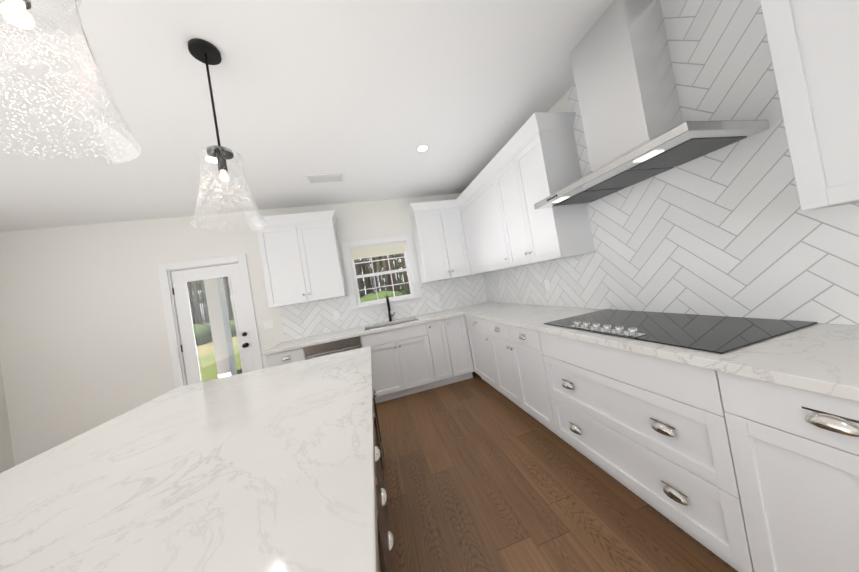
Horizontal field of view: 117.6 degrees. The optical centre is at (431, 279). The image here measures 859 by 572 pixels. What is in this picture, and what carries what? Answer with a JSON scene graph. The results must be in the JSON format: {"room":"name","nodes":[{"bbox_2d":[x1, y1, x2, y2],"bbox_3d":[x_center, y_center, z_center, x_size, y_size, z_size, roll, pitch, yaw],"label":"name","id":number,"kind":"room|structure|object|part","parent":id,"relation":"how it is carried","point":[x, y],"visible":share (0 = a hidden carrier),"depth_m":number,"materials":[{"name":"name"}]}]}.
{"room":"kitchen","nodes":[
{"label":"kitchen","id":0,"kind":"room"},
{"bbox_2d":[0,360,14,472],"bbox_3d":[-3.960,0.624,-0.948,0.150,2.740,7.850,-9,-1,-14],"label":"wall","id":1,"kind":"structure","parent":0,"point":[6,457],"depth_m":2.83,"materials":[{"name":"white paint"}]},
{"bbox_2d":[0,193,486,465],"bbox_3d":[-1.983,0.383,3.643,6.175,2.740,0.158,-9,-1,-14],"label":"wall","id":2,"kind":"structure","parent":0,"point":[84,345],"depth_m":3.13,"materials":[{"name":"white paint"}]},
{"bbox_2d":[157,254,262,388],"bbox_3d":[-2.796,0.805,3.422,0.980,2.165,0.168,-9,-1,-14],"label":"door frame","id":3,"kind":"structure","parent":2,"relation":"attached to","point":[172,328],"depth_m":3.30,"materials":[{"name":"white paint"}]},
{"bbox_2d":[171,263,254,384],"bbox_3d":[-2.780,0.851,3.362,0.782,2.051,0.127,-9,-1,-14],"label":"exterior door","id":4,"kind":"structure","parent":2,"relation":"in","point":[181,279],"depth_m":3.38,"materials":[{"name":"white paint"}]},
{"bbox_2d":[263,319,273,328],"bbox_3d":[-2.189,0.610,3.504,0.118,0.116,0.008,-9,-1,-14],"label":"light switch","id":5,"kind":"object","parent":2,"relation":"attached to","point":[268,324],"visible":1,"depth_m":3.50,"materials":[{"name":"white plastic"}]},
{"bbox_2d":[249,210,345,307],"bbox_3d":[-1.706,-0.262,3.479,1.012,1.135,0.373,-9,-1,-14],"label":"upper cabinet","id":6,"kind":"object","parent":2,"relation":"attached to","point":[300,257],"visible":0.96,"depth_m":3.35,"materials":[{"name":"white paint"}]},
{"bbox_2d":[333,311,339,319],"bbox_3d":[-1.348,0.511,3.699,0.075,0.116,0.008,-9,-1,-14],"label":"outlet","id":7,"kind":"object","parent":2,"relation":"attached to","point":[336,314],"visible":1,"depth_m":3.70,"materials":[{"name":"white plastic"}]},
{"bbox_2d":[341,234,422,313],"bbox_3d":[-0.740,-0.093,3.942,1.080,1.050,0.200,-9,-1,-14],"label":"window","id":8,"kind":"structure","parent":2,"relation":"in","point":[346,247],"depth_m":3.91,"materials":[{"name":"white paint"}]},
{"bbox_2d":[350,242,405,259],"bbox_3d":[-0.789,-0.432,3.917,0.824,0.170,0.020,-9,-1,-14],"label":"window shade","id":9,"kind":"object","parent":8,"relation":"attached to","point":[376,250],"visible":1,"depth_m":3.91,"materials":[{"name":"beige fabric"}]},
{"bbox_3d":[-0.745,-0.091,3.966,0.844,0.854,0.060,-9,-1,-14],"label":"window sashes","id":10,"kind":"part","parent":8,"relation":"part of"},
{"bbox_2d":[410,208,445,282],"bbox_3d":[0.018,-0.493,3.926,0.445,1.041,0.318,-9,-1,-14],"label":"upper cabinet","id":11,"kind":"object","parent":2,"relation":"attached to","point":[424,222],"depth_m":3.77,"materials":[{"name":"white paint"}]},
{"bbox_2d":[434,293,439,300],"bbox_3d":[0.091,0.278,4.051,0.075,0.116,0.008,-9,-1,-14],"label":"outlet","id":12,"kind":"object","parent":2,"relation":"attached to","point":[436,295],"visible":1,"depth_m":4.05,"materials":[{"name":"white plastic"}]},
{"bbox_2d":[434,204,469,278],"bbox_3d":[0.312,-0.542,3.967,0.391,1.041,0.378,-9,-1,-14],"label":"upper cabinet","id":13,"kind":"object","parent":2,"relation":"attached to","point":[449,232],"depth_m":3.84,"materials":[{"name":"white paint"}]},
{"bbox_2d":[0,0,613,231],"bbox_3d":[-1.320,-1.241,-0.141,6.175,0.100,8.000,-9,-1,-14],"label":"ceiling","id":14,"kind":"structure","parent":0,"point":[365,98],"depth_m":1.76,"materials":[{"name":"white paint"}]},
{"bbox_2d":[0,0,140,163],"bbox_3d":[-0.924,-0.775,0.563,0.310,0.921,0.310,-9,-1,-14],"label":"pendant light","id":15,"kind":"object","parent":14,"relation":"hanging from","point":[15,13],"visible":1,"depth_m":0.60,"materials":[{"name":"clear glass"}]},
{"bbox_2d":[202,155,216,163],"bbox_3d":[-1.907,-1.042,2.272,0.148,0.005,0.148,-9,-1,-14],"label":"recessed light","id":16,"kind":"object","parent":14,"relation":"in","point":[213,162],"depth_m":2.27,"materials":[{"name":"white paint"}]},
{"bbox_2d":[188,38,266,232],"bbox_3d":[-1.097,-0.731,1.338,0.310,0.921,0.310,-9,-1,-14],"label":"pendant light","id":17,"kind":"object","parent":14,"relation":"hanging from","point":[207,53],"visible":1,"depth_m":1.33,"materials":[{"name":"clear glass"}]},
{"bbox_2d":[305,173,342,183],"bbox_3d":[-1.206,-1.145,2.957,0.380,0.008,0.200,-9,-1,-14],"label":"ceiling vent","id":18,"kind":"object","parent":14,"relation":"in","point":[321,178],"visible":1,"depth_m":2.95,"materials":[{"name":"white metal"}]},
{"bbox_2d":[415,145,429,152],"bbox_3d":[-0.088,-1.338,2.666,0.148,0.005,0.148,-9,-1,-14],"label":"recessed light","id":19,"kind":"object","parent":14,"relation":"in","point":[422,148],"visible":1,"depth_m":2.67,"materials":[{"name":"white paint"}]},
{"bbox_2d":[376,372,737,571],"bbox_3d":[-0.853,1.560,-0.195,6.175,0.100,8.000,-9,-1,-14],"label":"floor","id":20,"kind":"structure","parent":0,"point":[481,475],"depth_m":1.55,"materials":[{"name":"brown wood"}]},
{"bbox_2d":[264,347,305,367],"bbox_3d":[-1.679,1.270,3.262,0.412,0.876,0.633,-9,-1,-14],"label":"base cabinet","id":21,"kind":"object","parent":20,"relation":"on","point":[295,355],"depth_m":2.96,"materials":[{"name":"white paint"}]},
{"bbox_2d":[304,336,361,359],"bbox_3d":[-1.162,1.186,3.347,0.635,0.868,0.654,-9,-1,-14],"label":"dishwasher","id":22,"kind":"object","parent":20,"relation":"on","point":[328,348],"visible":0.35,"depth_m":3.09,"materials":[{"name":"silver metal"}]},
{"bbox_2d":[373,389,384,476],"bbox_3d":[-0.871,1.105,1.718,1.020,0.876,0.716,-9,-1,-14],"label":"base cabinet","id":23,"kind":"object","parent":20,"relation":"on","point":[374,391],"depth_m":2.11,"materials":[{"name":"brown wood"}]},
{"bbox_2d":[0,346,378,571],"bbox_3d":[-0.932,0.637,1.029,1.385,0.040,2.130,-9,-1,-14],"label":"countertop","id":24,"kind":"structure","parent":23,"relation":"on","point":[271,469],"depth_m":0.72,"materials":[{"name":"white stone"}]},
{"bbox_2d":[375,453,391,571],"bbox_3d":[-0.570,1.031,0.440,1.020,0.876,0.814,-9,-1,-14],"label":"base cabinet","id":25,"kind":"object","parent":20,"relation":"on","point":[386,541],"depth_m":0.98,"materials":[{"name":"brown wood"}]},
{"bbox_2d":[373,405,394,571],"bbox_3d":[-0.726,1.069,1.102,1.020,0.876,0.669,-9,-1,-14],"label":"base cabinet","id":26,"kind":"object","parent":20,"relation":"on","point":[380,477],"depth_m":1.25,"materials":[{"name":"brown wood"}]},
{"bbox_2d":[412,318,459,389],"bbox_3d":[0.052,0.990,3.686,0.359,0.876,0.633,-9,-1,-14],"label":"base cabinet","id":27,"kind":"object","parent":20,"relation":"on","point":[423,356],"depth_m":3.38,"materials":[{"name":"white paint"}]},
{"bbox_2d":[448,315,473,380],"bbox_3d":[0.278,0.953,3.741,0.350,0.876,0.633,-9,-1,-14],"label":"base cabinet","id":28,"kind":"object","parent":20,"relation":"on","point":[459,327],"depth_m":3.46,"materials":[{"name":"white paint"}]},
{"bbox_2d":[465,315,492,386],"bbox_3d":[0.919,0.836,3.198,0.653,0.876,0.723,-9,-1,-14],"label":"base cabinet","id":29,"kind":"object","parent":20,"relation":"on","point":[476,329],"depth_m":3.19,"materials":[{"name":"white paint"}]},
{"bbox_2d":[262,310,461,355],"bbox_3d":[-0.802,0.664,3.491,2.400,0.038,0.658,-9,-1,-14],"label":"countertop","id":30,"kind":"structure","parent":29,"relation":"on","point":[358,331],"depth_m":3.31,"materials":[{"name":"white stone"}]},
{"bbox_2d":[365,320,414,343],"bbox_3d":[-0.519,0.748,3.554,0.732,0.215,0.402,-9,-1,-14],"label":"sink basin","id":31,"kind":"object","parent":30,"relation":"in","point":[388,325],"visible":0.04,"depth_m":3.73,"materials":[{"name":"silver metal"}]},
{"bbox_2d":[386,295,394,321],"bbox_3d":[-0.581,0.411,3.739,0.108,0.398,0.215,-9,-1,-14],"label":"faucet","id":32,"kind":"object","parent":30,"relation":"on","point":[389,310],"visible":1,"depth_m":3.79,"materials":[{"name":"black metal"}]},
{"bbox_2d":[450,302,858,401],"bbox_3d":[1.184,0.298,1.695,0.681,0.038,5.098,-9,-1,-14],"label":"countertop","id":33,"kind":"structure","parent":29,"relation":"on","point":[821,358],"depth_m":0.95,"materials":[{"name":"white stone"}]},
{"bbox_2d":[544,309,817,353],"bbox_3d":[1.250,0.243,1.541,0.591,0.042,1.027,-9,-1,-14],"label":"glass cooktop","id":34,"kind":"object","parent":33,"relation":"in","point":[717,334],"visible":1,"depth_m":1.30,"materials":[{"name":"black glass"}]},
{"bbox_2d":[481,319,548,428],"bbox_3d":[1.084,0.795,2.497,0.653,0.876,0.960,-9,-1,-14],"label":"base cabinet","id":35,"kind":"object","parent":20,"relation":"on","point":[512,361],"depth_m":2.38,"materials":[{"name":"white paint"}]},
{"bbox_2d":[529,330,744,571],"bbox_3d":[1.312,0.738,1.527,0.653,0.876,1.154,-9,-1,-14],"label":"base cabinet","id":36,"kind":"object","parent":20,"relation":"on","point":[649,422],"depth_m":1.25,"materials":[{"name":"white paint"}]},
{"bbox_2d":[709,369,858,571],"bbox_3d":[1.492,0.693,0.759,0.653,0.876,0.545,-9,-1,-14],"label":"base cabinet","id":37,"kind":"object","parent":20,"relation":"on","point":[740,473],"depth_m":0.82,"materials":[{"name":"white paint"}]},
{"bbox_2d":[483,0,858,325],"bbox_3d":[1.817,-0.313,0.466,0.158,2.740,7.850,-9,-1,-14],"label":"wall","id":38,"kind":"structure","parent":0,"point":[732,230],"depth_m":1.34,"materials":[{"name":"white tile"}]},
{"bbox_2d":[458,168,513,274],"bbox_3d":[0.775,-0.631,3.355,0.397,1.041,1.194,-9,-1,-14],"label":"upper cabinet","id":39,"kind":"object","parent":38,"relation":"attached to","point":[490,218],"depth_m":3.23,"materials":[{"name":"white paint"}]},
{"bbox_2d":[494,124,594,266],"bbox_3d":[1.007,-0.686,2.497,0.338,1.041,0.825,-9,-1,-14],"label":"upper cabinet","id":40,"kind":"object","parent":38,"relation":"attached to","point":[545,162],"depth_m":2.15,"materials":[{"name":"white paint"}]},
{"bbox_2d":[544,280,550,290],"bbox_3d":[1.232,0.062,2.750,0.008,0.116,0.075,-9,-1,-14],"label":"electrical outlet plate","id":41,"kind":"object","parent":38,"relation":"attached to","point":[547,285],"visible":1,"depth_m":2.75,"materials":[{"name":"white plastic"}]},
{"bbox_2d":[534,0,769,209],"bbox_3d":[1.073,-1.070,1.586,0.504,0.955,0.990,-9,-1,-14],"label":"steel range hood","id":42,"kind":"object","parent":38,"relation":"attached to","point":[637,129],"visible":1,"depth_m":1.44,"materials":[{"name":"silver metal"}]},
{"bbox_2d":[760,0,858,210],"bbox_3d":[1.457,-0.798,0.589,0.338,1.041,0.761,-9,-1,-14],"label":"upper cabinet","id":43,"kind":"object","parent":38,"relation":"attached to","point":[814,47],"visible":1,"depth_m":0.83,"materials":[{"name":"white paint"}]},
{"label":"outside","id":44,"kind":"structure","parent":0,"visible":0},
{"bbox_2d":[196,336,243,381],"bbox_3d":[-29.977,7.886,66.338,150.000,0.140,135.340,-9,-1,-14],"label":"ground","id":45,"kind":"structure","parent":44,"point":[210,370],"depth_m":9.89,"materials":[{"name":"green plant"}]},
{"bbox_2d":[204,277,236,377],"bbox_3d":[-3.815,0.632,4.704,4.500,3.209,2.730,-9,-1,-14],"label":"column","id":46,"kind":"structure","parent":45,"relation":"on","point":[228,370],"depth_m":5.48,"materials":[{"name":"grey concrete"}]},
{"bbox_2d":[187,253,410,345],"bbox_3d":[-42.989,-3.295,51.166,86.337,26.332,78.019,-9,-1,-14],"label":"trees","id":47,"kind":"object","parent":45,"relation":"on","point":[197,310],"depth_m":27.01,"materials":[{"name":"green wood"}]},
{"bbox_2d":[193,259,408,320],"bbox_3d":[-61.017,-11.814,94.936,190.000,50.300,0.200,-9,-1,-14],"label":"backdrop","id":48,"kind":"structure","parent":44,"point":[363,280],"depth_m":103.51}
]}

